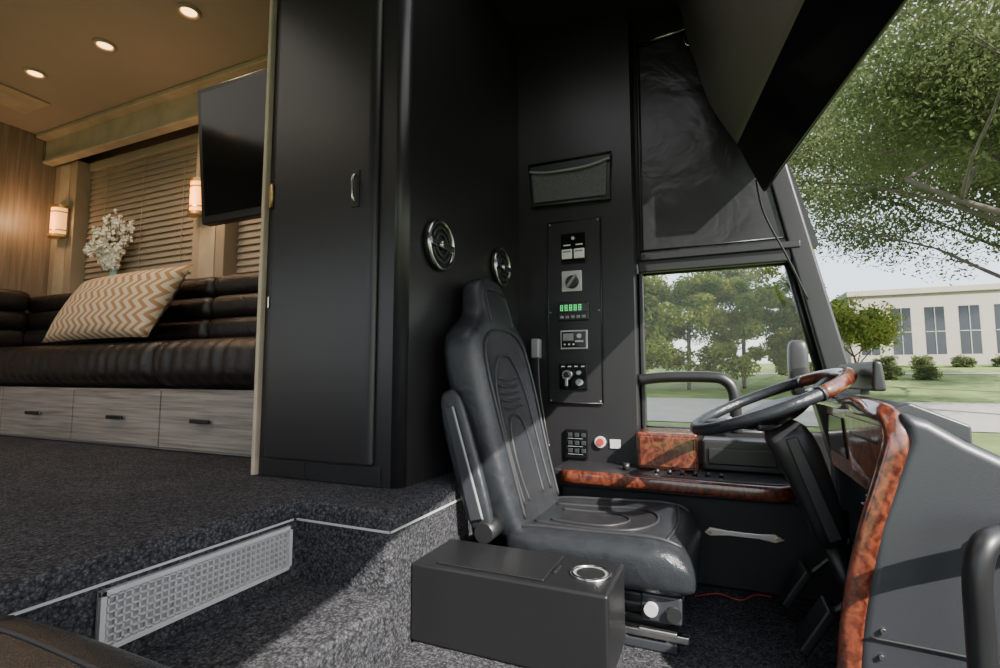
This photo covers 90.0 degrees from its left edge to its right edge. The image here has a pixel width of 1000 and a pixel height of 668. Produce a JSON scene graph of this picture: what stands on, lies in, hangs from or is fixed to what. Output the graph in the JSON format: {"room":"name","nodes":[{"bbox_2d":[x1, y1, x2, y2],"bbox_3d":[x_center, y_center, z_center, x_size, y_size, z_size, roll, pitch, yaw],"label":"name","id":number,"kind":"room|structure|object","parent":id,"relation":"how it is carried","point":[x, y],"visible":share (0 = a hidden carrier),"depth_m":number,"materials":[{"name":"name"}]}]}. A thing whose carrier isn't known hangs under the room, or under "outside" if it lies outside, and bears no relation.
{"room":"tour bus interior","nodes":[
{"label":"tour bus interior","id":0,"kind":"room"},
{"bbox_2d":[0,122,87,331],"bbox_3d":[-3.700,-0.469,2.403,0.060,2.023,3.200,-2,-5,23],"label":"wall","id":1,"kind":"structure","parent":0,"point":[27,185],"depth_m":3.41,"materials":[{"name":"brown wood"}]},
{"bbox_2d":[45,92,197,159],"bbox_3d":[-1.915,-1.344,2.995,2.790,0.179,0.040,-2,-5,23],"label":"trim","id":2,"kind":"structure","parent":1,"relation":"attached to","point":[185,106],"depth_m":3.17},
{"bbox_2d":[42,114,198,166],"bbox_3d":[-1.916,-1.250,2.985,2.790,0.020,0.065,-2,-5,23],"label":"valance lip","id":3,"kind":"object","parent":2,"relation":"attached to","point":[192,120],"visible":0.55,"depth_m":3.16,"materials":[{"name":"beige wood"}]},
{"bbox_2d":[36,55,267,140],"bbox_3d":[-1.927,-1.421,2.974,2.790,0.029,0.100,-2,-5,23],"label":"crown molding","id":4,"kind":"structure","parent":1,"relation":"attached to","point":[260,63],"depth_m":2.99,"materials":[{"name":"beige wood"}]},
{"bbox_2d":[0,0,269,133],"bbox_3d":[-2.455,-1.552,1.956,3.050,0.060,3.200,-2,-5,23],"label":"ceiling","id":5,"kind":"structure","parent":0,"point":[160,49],"depth_m":2.57,"materials":[{"name":"beige paint"}]},
{"bbox_2d":[0,83,49,113],"bbox_3d":[-2.958,-1.426,3.021,0.280,0.011,0.270,-2,-5,23],"label":"ceiling air vent","id":6,"kind":"object","parent":5,"relation":"in","point":[12,98],"depth_m":3.05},
{"bbox_2d":[22,67,47,79],"bbox_3d":[-2.583,-1.449,2.779,0.104,0.018,0.104,-2,-5,23],"label":"recessed light","id":7,"kind":"object","parent":5,"relation":"in","point":[32,72],"visible":1,"depth_m":2.78,"materials":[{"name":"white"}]},
{"bbox_2d":[92,38,117,52],"bbox_3d":[-2.010,-1.468,2.543,0.104,0.018,0.104,-2,-5,23],"label":"recessed light","id":8,"kind":"object","parent":5,"relation":"in","point":[102,44],"visible":1,"depth_m":2.54,"materials":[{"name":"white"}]},
{"bbox_2d":[176,3,201,19],"bbox_3d":[-1.437,-1.488,2.308,0.104,0.018,0.104,-2,-5,23],"label":"recessed light","id":9,"kind":"object","parent":5,"relation":"in","point":[187,11],"visible":1,"depth_m":2.31,"materials":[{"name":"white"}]},
{"bbox_2d":[678,0,907,190],"bbox_3d":[0.468,-1.133,0.505,0.321,1.007,2.965,-1,-5,14],"label":"visor","id":10,"kind":"object","parent":5,"relation":"attached to","point":[769,70],"visible":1,"depth_m":1.40,"materials":[{"name":"grey plastic"}]},
{"bbox_2d":[755,180,808,299],"bbox_3d":[1.067,-0.351,1.919,0.306,0.425,0.044,3,-6,-30],"label":"shade cord","id":11,"kind":"object","parent":10,"relation":"hanging from","point":[756,181],"visible":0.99,"depth_m":1.94,"materials":[{"name":"black plastic"}]},
{"bbox_2d":[87,124,198,163],"bbox_3d":[-1.673,-0.409,3.112,3.100,2.023,0.070,-2,-5,23],"label":"wall","id":12,"kind":"structure","parent":0,"point":[191,130],"depth_m":3.50,"materials":[{"name":"brown wood"}]},
{"bbox_2d":[83,133,197,281],"bbox_3d":[-2.337,-0.743,3.282,1.210,0.970,0.055,-2,-5,23],"label":"window blind","id":13,"kind":"object","parent":12,"relation":"attached to","point":[149,186],"visible":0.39,"depth_m":3.25,"materials":[{"name":"beige wood"}]},
{"bbox_2d":[236,218,260,273],"bbox_3d":[-1.055,-0.789,2.732,1.000,0.970,0.055,-2,-5,23],"label":"window blind","id":14,"kind":"object","parent":12,"relation":"attached to","point":[249,231],"visible":0.06,"depth_m":2.86,"materials":[{"name":"beige wood"}]},
{"bbox_3d":[-1.858,-0.242,3.035,2.790,0.050,0.189,-2,-5,23],"label":"sill","id":15,"kind":"structure","parent":12,"relation":"attached to","visible":0},
{"bbox_2d":[82,209,134,275],"bbox_3d":[-2.546,-0.524,3.253,0.544,0.546,0.138,-2,-5,23],"label":"flower arrangement","id":16,"kind":"object","parent":15,"relation":"on","point":[111,253],"visible":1,"depth_m":3.23,"materials":[{"name":"white plant"}]},
{"bbox_2d":[518,6,850,603],"bbox_3d":[0.660,-0.279,2.169,1.280,2.439,0.390,-2,-5,23],"label":"wall","id":17,"kind":"structure","parent":0,"point":[576,96],"depth_m":2.25,"materials":[{"name":"black plastic"}]},
{"bbox_2d":[531,339,549,447],"bbox_3d":[0.173,0.254,2.202,0.053,0.478,0.218,0,-5,-5],"label":"belt","id":18,"kind":"object","parent":17,"relation":"attached to","point":[536,344],"visible":0.7,"depth_m":2.26,"materials":[{"name":"black fabric"}]},
{"bbox_2d":[528,151,610,207],"bbox_3d":[0.316,-0.705,2.304,0.396,0.221,0.039,-2,-5,23],"label":"pocket","id":19,"kind":"object","parent":17,"relation":"attached to","point":[584,178],"visible":1,"depth_m":2.30,"materials":[{"name":"black fabric"}]},
{"bbox_2d":[547,217,603,403],"bbox_3d":[0.327,-0.108,2.236,0.251,0.836,0.064,-2,-5,23],"label":"control panel","id":20,"kind":"object","parent":17,"relation":"attached to","point":[575,329],"visible":1,"depth_m":2.25,"materials":[{"name":"black plastic"}]},
{"bbox_2d":[561,232,585,263],"bbox_3d":[0.335,-0.391,2.277,0.115,0.140,0.009,-2,-5,23],"label":"switch plate","id":21,"kind":"object","parent":20,"relation":"attached to","point":[573,244],"depth_m":2.27,"materials":[{"name":"plastic"}]},
{"bbox_2d":[565,429,587,458],"bbox_3d":[0.338,0.484,2.205,0.100,0.125,0.021,-2,-5,23],"label":"keypad","id":22,"kind":"object","parent":17,"relation":"attached to","point":[576,440],"visible":1,"depth_m":2.20,"materials":[{"name":"grey plastic"}]},
{"bbox_2d":[595,436,605,447],"bbox_3d":[0.435,0.468,2.166,0.048,0.048,0.017,-2,-5,23],"label":"button","id":23,"kind":"object","parent":17,"relation":"attached to","point":[600,441],"visible":1,"depth_m":2.16,"materials":[{"name":"red plastic"}]},
{"bbox_2d":[610,439,620,448],"bbox_3d":[0.494,0.472,2.147,0.045,0.038,0.005,-2,-5,23],"label":"label","id":24,"kind":"object","parent":17,"relation":"attached to","point":[616,444],"visible":1,"depth_m":2.14,"materials":[{"name":"grey paint"}]},
{"bbox_2d":[638,273,646,427],"bbox_3d":[0.647,0.070,2.266,0.018,0.700,0.050,-2,-5,23],"label":"left gasket","id":25,"kind":"object","parent":17,"relation":"attached to","point":[640,275],"visible":0.88,"depth_m":2.25,"materials":[{"name":"black plastic"}]},
{"bbox_2d":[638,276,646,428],"bbox_3d":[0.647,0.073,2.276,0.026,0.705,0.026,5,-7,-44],"label":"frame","id":26,"kind":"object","parent":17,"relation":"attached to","point":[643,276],"visible":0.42,"depth_m":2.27,"materials":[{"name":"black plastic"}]},
{"bbox_2d":[554,436,796,503],"bbox_3d":[0.686,0.513,1.985,0.901,0.190,0.365,-2,-5,23],"label":"console","id":27,"kind":"object","parent":17,"relation":"attached to","point":[744,469],"visible":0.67,"depth_m":1.89,"materials":[{"name":"brown wood"}]},
{"bbox_2d":[636,427,699,471],"bbox_3d":[0.697,0.472,2.065,0.230,0.146,0.216,-2,-5,23],"label":"storage box","id":28,"kind":"object","parent":27,"relation":"on","point":[673,449],"visible":0.9,"depth_m":1.97,"materials":[{"name":"brown wood"}]},
{"bbox_2d":[554,460,793,503],"bbox_3d":[0.675,0.576,2.006,0.860,0.068,0.325,-2,-5,23],"label":"shelf","id":29,"kind":"object","parent":27,"relation":"attached to","point":[705,473],"depth_m":1.90,"materials":[{"name":"brown wood"}]},
{"bbox_2d":[702,436,784,475],"bbox_3d":[0.967,0.479,1.984,0.300,0.122,0.150,-2,-5,23],"label":"box","id":30,"kind":"object","parent":27,"relation":"on","point":[721,454],"depth_m":1.92,"materials":[{"name":"black plastic"}]},
{"bbox_2d":[638,371,742,433],"bbox_3d":[0.794,0.282,2.106,0.406,0.252,0.051,-2,-5,23],"label":"grab bar","id":31,"kind":"object","parent":17,"relation":"attached to","point":[732,389],"visible":0.86,"depth_m":2.08,"materials":[{"name":"black plastic"}]},
{"bbox_2d":[643,263,785,275],"bbox_3d":[0.918,-0.288,2.189,0.590,0.028,0.028,-2,-5,23],"label":"frame","id":32,"kind":"object","parent":17,"relation":"attached to","point":[779,264],"visible":0.35,"depth_m":2.17,"materials":[{"name":"black plastic"}]},
{"bbox_2d":[632,11,818,273],"bbox_3d":[0.973,-0.888,2.233,0.715,1.214,0.120,-2,-5,23],"label":"window","id":33,"kind":"structure","parent":17,"relation":"in","point":[649,29],"depth_m":2.22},
{"bbox_2d":[634,27,800,261],"bbox_3d":[0.921,-0.866,2.182,0.631,1.062,0.061,-2,-5,23],"label":"window shade","id":34,"kind":"object","parent":33,"relation":"attached to","point":[698,196],"depth_m":2.22,"materials":[{"name":"black fabric"}]},
{"bbox_2d":[704,527,784,542],"bbox_3d":[0.863,0.714,1.774,0.258,0.030,0.016,-2,-5,23],"label":"metal bracket","id":35,"kind":"object","parent":17,"relation":"attached to","point":[711,531],"visible":1,"depth_m":1.77,"materials":[{"name":"metal"}]},
{"bbox_2d":[787,340,809,395],"bbox_3d":[1.480,0.218,2.210,0.124,0.404,0.442,1,-5,-16],"label":"mirror","id":36,"kind":"object","parent":17,"relation":"attached to","point":[797,351],"visible":0.54,"depth_m":2.35,"materials":[{"name":"black plastic"}]},
{"bbox_2d":[770,164,858,395],"bbox_3d":[1.211,-0.511,2.098,0.490,1.970,0.140,-2,-5,23],"label":"windshield pillar","id":37,"kind":"structure","parent":17,"relation":"attached to","point":[829,347],"depth_m":1.99,"materials":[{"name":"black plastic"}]},
{"bbox_2d":[621,583,839,667],"bbox_3d":[0.369,0.833,0.536,2.100,0.050,3.200,-2,-5,23],"label":"floor","id":38,"kind":"structure","parent":0,"point":[758,631],"depth_m":1.46,"materials":[{"name":"grey carpet"}]},
{"bbox_2d":[0,435,623,667],"bbox_3d":[-1.832,0.674,1.445,4.049,0.416,3.098,-2,-5,23],"label":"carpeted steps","id":39,"kind":"structure","parent":38,"relation":"on","point":[75,516],"depth_m":1.26,"materials":[{"name":"grey carpet"}]},
{"bbox_2d":[47,160,92,294],"bbox_3d":[-3.023,-0.433,3.552,0.265,1.543,0.195,-2,-5,23],"label":"post","id":40,"kind":"object","parent":39,"relation":"on","point":[80,186],"depth_m":3.48,"materials":[{"name":"beige wood"}]},
{"bbox_2d":[47,204,69,238],"bbox_3d":[-3.040,-0.770,3.434,0.136,0.220,0.086,-2,-5,23],"label":"wall sconce","id":41,"kind":"object","parent":40,"relation":"attached to","point":[59,217],"visible":1,"depth_m":3.41,"materials":[{"name":"beige glass"}]},
{"bbox_2d":[0,614,169,667],"bbox_3d":[-0.581,0.465,0.409,0.700,0.234,0.508,-2,-5,23],"label":"passenger seat","id":42,"kind":"object","parent":39,"relation":"on","point":[24,643],"visible":1,"depth_m":0.59,"materials":[{"name":"black leather"}]},
{"bbox_2d":[0,386,253,456],"bbox_3d":[-1.945,0.436,2.776,2.790,0.280,0.590,-2,-5,23],"label":"base drawers","id":43,"kind":"object","parent":39,"relation":"on","point":[201,420],"visible":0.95,"depth_m":2.41,"materials":[{"name":"grey wood"}]},
{"bbox_2d":[0,271,258,388],"bbox_3d":[-1.983,-0.021,2.732,2.775,0.622,0.423,-2,-5,23],"label":"leather sofa","id":44,"kind":"object","parent":39,"relation":"on","point":[206,336],"visible":0.52,"depth_m":2.60,"materials":[{"name":"black leather"}]},
{"bbox_2d":[0,340,179,387],"bbox_3d":[-2.420,0.182,2.890,1.825,0.245,0.404,-2,-5,23],"label":"seat cushion","id":45,"kind":"object","parent":44,"relation":"on","point":[124,363],"depth_m":2.60,"materials":[{"name":"black leather"}]},
{"bbox_2d":[41,264,193,342],"bbox_3d":[-2.122,-0.156,2.744,1.100,0.390,0.231,-2,-5,27],"label":"throw pillow","id":46,"kind":"object","parent":44,"relation":"on","point":[131,304],"visible":1,"depth_m":2.60,"materials":[{"name":"fabric"}]},
{"bbox_2d":[153,336,255,388],"bbox_3d":[-1.143,0.137,2.343,0.935,0.245,0.404,-2,-5,23],"label":"seat cushion","id":47,"kind":"object","parent":44,"relation":"on","point":[219,362],"depth_m":2.22,"materials":[{"name":"black leather"}]},
{"bbox_2d":[94,525,292,647],"bbox_3d":[-0.655,0.556,1.138,0.014,0.113,0.460,-2,-5,23],"label":"floor vent grille","id":48,"kind":"object","parent":39,"relation":"attached to","point":[128,611],"visible":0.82,"depth_m":1.08,"materials":[{"name":"grey plastic"}]},
{"bbox_2d":[191,127,239,278],"bbox_3d":[-1.648,-0.482,2.962,0.270,1.543,0.195,-2,-5,23],"label":"post","id":49,"kind":"object","parent":39,"relation":"on","point":[226,248],"depth_m":2.87,"materials":[{"name":"beige wood"}]},
{"bbox_2d":[187,177,201,217],"bbox_3d":[-1.736,-0.782,2.871,0.136,0.210,0.086,-2,-5,23],"label":"wall sconce","id":50,"kind":"object","parent":49,"relation":"attached to","point":[195,211],"visible":0.66,"depth_m":2.84,"materials":[{"name":"beige glass"}]},
{"bbox_2d":[259,0,518,488],"bbox_3d":[-0.385,-0.495,2.095,0.625,2.021,0.944,-2,-5,23],"label":"tall cabinet","id":51,"kind":"object","parent":39,"relation":"on","point":[391,118],"visible":0.99,"depth_m":1.69,"materials":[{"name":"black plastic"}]},
{"bbox_2d":[197,68,266,226],"bbox_3d":[-1.026,-0.827,2.397,0.680,0.630,0.451,-2,-5,23],"label":"television","id":52,"kind":"object","parent":51,"relation":"attached to","point":[231,113],"visible":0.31,"depth_m":2.26,"materials":[{"name":"black plastic"}]},
{"bbox_2d":[251,0,277,474],"bbox_3d":[-0.853,-0.517,1.827,0.016,2.021,0.030,-2,-5,23],"label":"trim","id":53,"kind":"structure","parent":51,"relation":"attached to","point":[256,429],"depth_m":1.80,"materials":[{"name":"grey metal"}]},
{"bbox_2d":[267,297,270,307],"bbox_3d":[-0.819,-0.112,1.776,0.007,0.040,0.014,-2,-5,23],"label":"hinge","id":54,"kind":"object","parent":51,"relation":"attached to","point":[268,298],"depth_m":1.77,"materials":[{"name":"metal"}]},
{"bbox_2d":[423,219,454,271],"bbox_3d":[-0.206,-0.310,1.748,0.034,0.183,0.183,-2,-5,23],"label":"speaker","id":55,"kind":"object","parent":51,"relation":"attached to","point":[438,239],"visible":1,"depth_m":1.73,"materials":[{"name":"black plastic"}]},
{"bbox_2d":[490,247,510,286],"bbox_3d":[0.009,-0.292,2.189,0.034,0.175,0.175,-2,-5,23],"label":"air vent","id":56,"kind":"object","parent":51,"relation":"attached to","point":[500,264],"visible":1,"depth_m":2.16,"materials":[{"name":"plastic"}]},
{"bbox_2d":[411,539,624,667],"bbox_3d":[0.046,0.704,1.322,0.524,0.206,0.220,-2,-5,23],"label":"box","id":57,"kind":"object","parent":39,"relation":"on","point":[514,606],"visible":1,"depth_m":1.23,"materials":[{"name":"black plastic"}]},
{"bbox_2d":[570,564,612,582],"bbox_3d":[0.228,0.601,1.255,0.106,0.011,0.106,-2,-5,23],"label":"cup holder","id":58,"kind":"object","parent":57,"relation":"on","point":[579,573],"depth_m":1.25,"materials":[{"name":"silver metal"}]},
{"bbox_2d":[441,279,700,654],"bbox_3d":[0.251,0.345,1.725,0.791,1.118,0.621,-2,-5,23],"label":"seat","id":59,"kind":"object","parent":38,"relation":"on","point":[500,457],"visible":0.96,"depth_m":1.58,"materials":[{"name":"black leather"}]},
{"bbox_2d":[505,498,700,595],"bbox_3d":[0.351,0.671,1.655,0.575,0.160,0.540,-2,-5,23],"label":"seat cushion","id":60,"kind":"object","parent":59,"relation":"on","point":[657,543],"depth_m":1.48,"materials":[{"name":"black leather"}]},
{"bbox_2d":[695,593,771,600],"bbox_3d":[0.798,0.897,1.706,0.261,0.006,0.046,0,-5,4],"label":"wire","id":61,"kind":"object","parent":38,"relation":"on","point":[708,593],"visible":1,"depth_m":1.71,"materials":[{"name":"plastic"}]},
{"bbox_2d":[824,547,848,595],"bbox_3d":[0.974,0.705,1.399,0.128,0.284,0.050,-2,-5,23],"label":"shaft","id":62,"kind":"object","parent":38,"relation":"on","point":[838,559],"visible":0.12,"depth_m":1.40,"materials":[{"name":"black plastic"}]},
{"bbox_2d":[762,420,847,548],"bbox_3d":[0.885,0.431,1.461,0.198,0.356,0.133,-2,-5,23],"label":"shroud","id":63,"kind":"object","parent":62,"relation":"on","point":[775,439],"visible":0.78,"depth_m":1.41,"materials":[{"name":"black plastic"}]},
{"bbox_2d":[755,423,783,430],"bbox_3d":[0.755,0.258,1.401,0.159,0.026,0.020,4,-6,-40],"label":"stalk","id":64,"kind":"object","parent":63,"relation":"attached to","point":[771,426],"visible":0.87,"depth_m":1.38,"materials":[{"name":"black plastic"}]},
{"bbox_2d":[786,437,841,542],"bbox_3d":[0.869,0.430,1.386,0.123,0.282,0.010,-2,-5,23],"label":"plate","id":65,"kind":"object","parent":63,"relation":"attached to","point":[816,495],"visible":1,"depth_m":1.38,"materials":[{"name":"black plastic"}]},
{"bbox_2d":[812,393,999,667],"bbox_3d":[1.194,0.507,1.194,0.822,0.706,1.032,-2,-5,23],"label":"dashboard","id":66,"kind":"object","parent":38,"relation":"on","point":[913,485],"depth_m":0.98,"materials":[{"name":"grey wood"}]},
{"bbox_2d":[690,367,857,435],"bbox_3d":[0.810,0.204,1.512,0.446,0.207,0.478,-1,-5,14],"label":"steering wheel","id":67,"kind":"object","parent":66,"relation":"attached to","point":[827,383],"visible":0.98,"depth_m":1.42,"materials":[{"name":"black leather"}]},
{"bbox_2d":[778,539,852,656],"bbox_3d":[0.928,0.724,1.417,0.215,0.220,0.380,-2,-5,23],"label":"pedals","id":68,"kind":"object","parent":66,"relation":"attached to","point":[821,616],"depth_m":1.33,"materials":[{"name":"black plastic"}]},
{"bbox_2d":[839,361,885,394],"bbox_3d":[1.060,0.131,1.476,0.031,0.092,0.400,-2,-5,23],"label":"monitor","id":69,"kind":"object","parent":66,"relation":"on","point":[870,374],"visible":0.84,"depth_m":1.35,"materials":[{"name":"black plastic"}]},
{"bbox_2d":[835,393,972,443],"bbox_3d":[1.041,0.220,1.395,0.142,0.092,0.790,-2,-5,23],"label":"hood","id":70,"kind":"object","parent":66,"relation":"attached to","point":[866,429],"depth_m":1.13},
{"bbox_2d":[699,433,830,475],"bbox_3d":[1.252,0.669,1.992,1.315,0.520,0.100,-2,-5,23],"label":"wall","id":71,"kind":"structure","parent":0,"point":[819,440],"depth_m":2.05,"materials":[{"name":"black plastic"}]},
{"bbox_2d":[647,425,821,436],"bbox_3d":[0.980,0.412,2.104,0.725,0.028,0.028,-2,-5,23],"label":"frame","id":72,"kind":"object","parent":71,"relation":"attached to","point":[745,431],"visible":0.04,"depth_m":2.07,"materials":[{"name":"black plastic"}]},
{"label":"outside","id":73,"kind":"structure","parent":0,"visible":0},
{"bbox_2d":[646,363,999,455],"bbox_3d":[30.872,0.909,8.434,350.000,3.600,200.000,-2,-5,23],"label":"ground","id":74,"kind":"structure","parent":73,"point":[952,388],"depth_m":29.30,"materials":[{"name":"green plant"}]},
{"bbox_2d":[644,276,674,371],"bbox_3d":[8.621,-0.281,31.928,4.815,7.981,3.811,-1,-5,10],"label":"leafy tree","id":75,"kind":"object","parent":74,"relation":"on","point":[655,292],"visible":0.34,"depth_m":31.20,"materials":[{"name":"green plant"}]},
{"bbox_2d":[645,275,679,347],"bbox_3d":[14.379,-2.361,48.692,6.862,11.258,6.798,-4,-6,40],"label":"leafy tree","id":76,"kind":"object","parent":74,"relation":"on","point":[661,276],"visible":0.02,"depth_m":47.34,"materials":[{"name":"green plant"}]},
{"bbox_2d":[645,272,730,389],"bbox_3d":[11.896,-0.188,32.117,5.402,7.661,4.306,-3,-5,29],"label":"leafy tree","id":77,"kind":"object","parent":74,"relation":"on","point":[693,291],"visible":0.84,"depth_m":31.36,"materials":[{"name":"green plant"}]},
{"bbox_2d":[679,269,760,362],"bbox_3d":[20.140,-1.992,45.973,7.551,10.067,5.927,-3,-6,34],"label":"leafy tree","id":78,"kind":"object","parent":74,"relation":"on","point":[740,273],"visible":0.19,"depth_m":45.22,"materials":[{"name":"green plant"}]},
{"bbox_2d":[702,266,784,387],"bbox_3d":[15.255,-0.513,31.552,4.810,8.046,4.234,-2,-5,26],"label":"leafy tree","id":79,"kind":"object","parent":74,"relation":"on","point":[748,322],"visible":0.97,"depth_m":30.82,"materials":[{"name":"green plant"}]},
{"bbox_2d":[764,289,813,375],"bbox_3d":[18.446,0.292,31.383,3.930,6.248,2.960,-2,-5,23],"label":"leafy tree","id":80,"kind":"object","parent":74,"relation":"on","point":[781,321],"visible":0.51,"depth_m":31.08,"materials":[{"name":"green plant"}]},
{"bbox_2d":[758,272,826,350],"bbox_3d":[27.111,-1.558,46.270,6.426,8.740,5.097,-3,-5,29],"label":"leafy tree","id":81,"kind":"object","parent":74,"relation":"on","point":[785,287],"visible":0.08,"depth_m":46.68,"materials":[{"name":"green plant"}]},
{"bbox_2d":[793,293,909,362],"bbox_3d":[21.851,0.352,30.250,7.727,5.802,5.246,1,-5,-10],"label":"tree","id":82,"kind":"object","parent":74,"relation":"on","point":[870,331],"visible":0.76,"depth_m":29.33,"materials":[{"name":"green plant"}]},
{"bbox_2d":[872,355,898,366],"bbox_3d":[30.219,2.206,39.205,1.663,1.108,1.321,-2,-5,23],"label":"round shrub","id":83,"kind":"object","parent":74,"relation":"on","point":[885,360],"visible":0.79,"depth_m":38.93,"materials":[{"name":"green plant"}]},
{"bbox_2d":[882,363,904,379],"bbox_3d":[25.886,2.535,33.340,1.812,1.221,1.518,-2,-5,23],"label":"round shrub","id":84,"kind":"object","parent":74,"relation":"on","point":[890,373],"visible":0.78,"depth_m":33.04,"materials":[{"name":"green plant"}]},
{"bbox_2d":[788,0,999,285],"bbox_3d":[19.777,-5.815,17.905,25.958,17.993,26.528,5,-7,-44],"label":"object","id":85,"kind":"object","parent":74,"relation":"on","point":[801,181],"visible":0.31,"depth_m":23.60,"materials":[{"name":"green plant"}]},
{"bbox_2d":[790,0,999,261],"bbox_3d":[24.088,-7.233,23.586,28.054,20.469,24.251,-3,-6,34],"label":"shade tree","id":86,"kind":"object","parent":74,"relation":"on","point":[885,196],"visible":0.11,"depth_m":27.08,"materials":[{"name":"green plant"}]},
{"bbox_2d":[792,0,999,215],"bbox_3d":[13.406,-3.843,10.862,14.680,13.688,18.376,0,-5,2],"label":"shade tree","id":87,"kind":"object","parent":74,"relation":"on","point":[962,95],"visible":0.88,"depth_m":11.71,"materials":[{"name":"green plant"}]},
{"bbox_2d":[841,290,999,362],"bbox_3d":[54.921,-0.573,38.592,49.500,6.400,14.000,-2,-5,23],"label":"facade","id":88,"kind":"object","parent":74,"relation":"on","point":[986,299],"visible":0.2,"depth_m":39.51,"materials":[{"name":"beige concrete"}]},
{"bbox_2d":[862,309,880,354],"bbox_3d":[30.654,-0.133,41.438,1.250,3.800,0.120,-2,-5,23],"label":"window pane","id":89,"kind":"structure","parent":88,"relation":"attached to","point":[877,351],"depth_m":41.21,"materials":[{"name":"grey glass"}]},
{"bbox_2d":[892,308,912,354],"bbox_3d":[32.628,-0.204,40.591,1.250,3.800,0.120,-2,-5,23],"label":"window pane","id":90,"kind":"structure","parent":88,"relation":"attached to","point":[907,338],"depth_m":40.46,"materials":[{"name":"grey glass"}]},
{"bbox_2d":[831,283,999,306],"bbox_3d":[54.790,-3.616,38.795,49.700,0.500,14.200,-2,-5,23],"label":"parapet","id":91,"kind":"object","parent":88,"relation":"on","point":[991,286],"visible":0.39,"depth_m":40.09,"materials":[{"name":"beige concrete"}]},
{"bbox_2d":[851,355,997,364],"bbox_3d":[52.103,1.581,31.970,49.600,1.000,0.220,-2,-5,23],"label":"plinth","id":92,"kind":"object","parent":88,"relation":"attached to","point":[982,359],"visible":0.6,"depth_m":39.35,"materials":[{"name":"beige concrete"}]},
{"bbox_2d":[924,306,946,353],"bbox_3d":[34.597,-0.277,39.730,1.250,3.800,0.150,-2,-5,23],"label":"window pane","id":93,"kind":"structure","parent":88,"relation":"attached to","point":[928,311],"depth_m":39.68,"materials":[{"name":"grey glass"}]},
{"bbox_2d":[928,354,949,355],"bbox_3d":[34.563,1.660,39.489,1.450,0.100,0.120,-2,-5,23],"label":"sill","id":94,"kind":"structure","parent":88,"relation":"on","point":[928,354],"depth_m":39.42,"materials":[{"name":"beige concrete"}]},
{"bbox_2d":[958,305,982,353],"bbox_3d":[36.572,-0.348,38.883,1.250,3.800,0.150,-2,-5,23],"label":"window pane","id":95,"kind":"structure","parent":88,"relation":"attached to","point":[964,321],"depth_m":38.84,"materials":[{"name":"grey glass"}]},
{"bbox_2d":[994,304,999,353],"bbox_3d":[38.552,-0.418,38.048,1.250,3.800,0.120,-2,-5,23],"label":"window pane","id":96,"kind":"structure","parent":88,"relation":"attached to","point":[996,306],"depth_m":38.23,"materials":[{"name":"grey glass"}]},
{"bbox_2d":[907,354,936,367],"bbox_3d":[32.264,2.130,38.316,1.795,1.153,1.479,-2,-5,23],"label":"round shrub","id":97,"kind":"object","parent":74,"relation":"on","point":[918,361],"visible":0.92,"depth_m":38.13,"materials":[{"name":"green plant"}]},
{"bbox_2d":[911,364,942,379],"bbox_3d":[27.845,2.512,32.558,1.680,1.135,1.402,-2,-5,23],"label":"round shrub","id":98,"kind":"object","parent":74,"relation":"on","point":[927,372],"visible":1,"depth_m":32.38,"materials":[{"name":"green plant"}]},
{"bbox_2d":[950,355,977,366],"bbox_3d":[34.579,2.071,37.268,1.662,1.053,1.368,-2,-5,23],"label":"round shrub","id":99,"kind":"object","parent":74,"relation":"on","point":[958,361],"visible":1,"depth_m":37.11,"materials":[{"name":"green plant"}]},
{"bbox_2d":[987,355,999,366],"bbox_3d":[36.874,1.994,36.427,1.864,1.124,1.505,-2,-5,23],"label":"round shrub","id":100,"kind":"object","parent":74,"relation":"on","point":[995,362],"visible":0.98,"depth_m":36.74,"materials":[{"name":"green plant"}]},
{"bbox_3d":[1.293,0.274,1.981,0.073,0.260,0.028,-2,-5,23],"label":"frame","id":101,"kind":"object","parent":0,"visible":0},
{"bbox_2d":[784,263,821,371],"bbox_3d":[1.231,-0.075,2.037,0.118,0.456,0.028,-2,-5,23],"label":"frame","id":102,"kind":"object","parent":101,"relation":"attached to","point":[789,272],"visible":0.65,"depth_m":2.03,"materials":[{"name":"black plastic"}]},
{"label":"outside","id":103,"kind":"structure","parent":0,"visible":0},
{"bbox_2d":[647,398,999,432],"bbox_3d":[32.751,2.541,12.675,350.000,0.542,8.500,-2,-5,23],"label":"street","id":104,"kind":"structure","parent":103,"point":[981,417],"depth_m":21.14,"materials":[{"name":"grey asphalt"}]},
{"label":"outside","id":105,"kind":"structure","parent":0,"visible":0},
{"bbox_2d":[724,373,999,373],"bbox_3d":[40.365,2.375,30.431,350.000,0.100,0.800,-2,-5,23],"label":"sidewalk","id":106,"kind":"structure","parent":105,"point":[724,373],"depth_m":34.31,"materials":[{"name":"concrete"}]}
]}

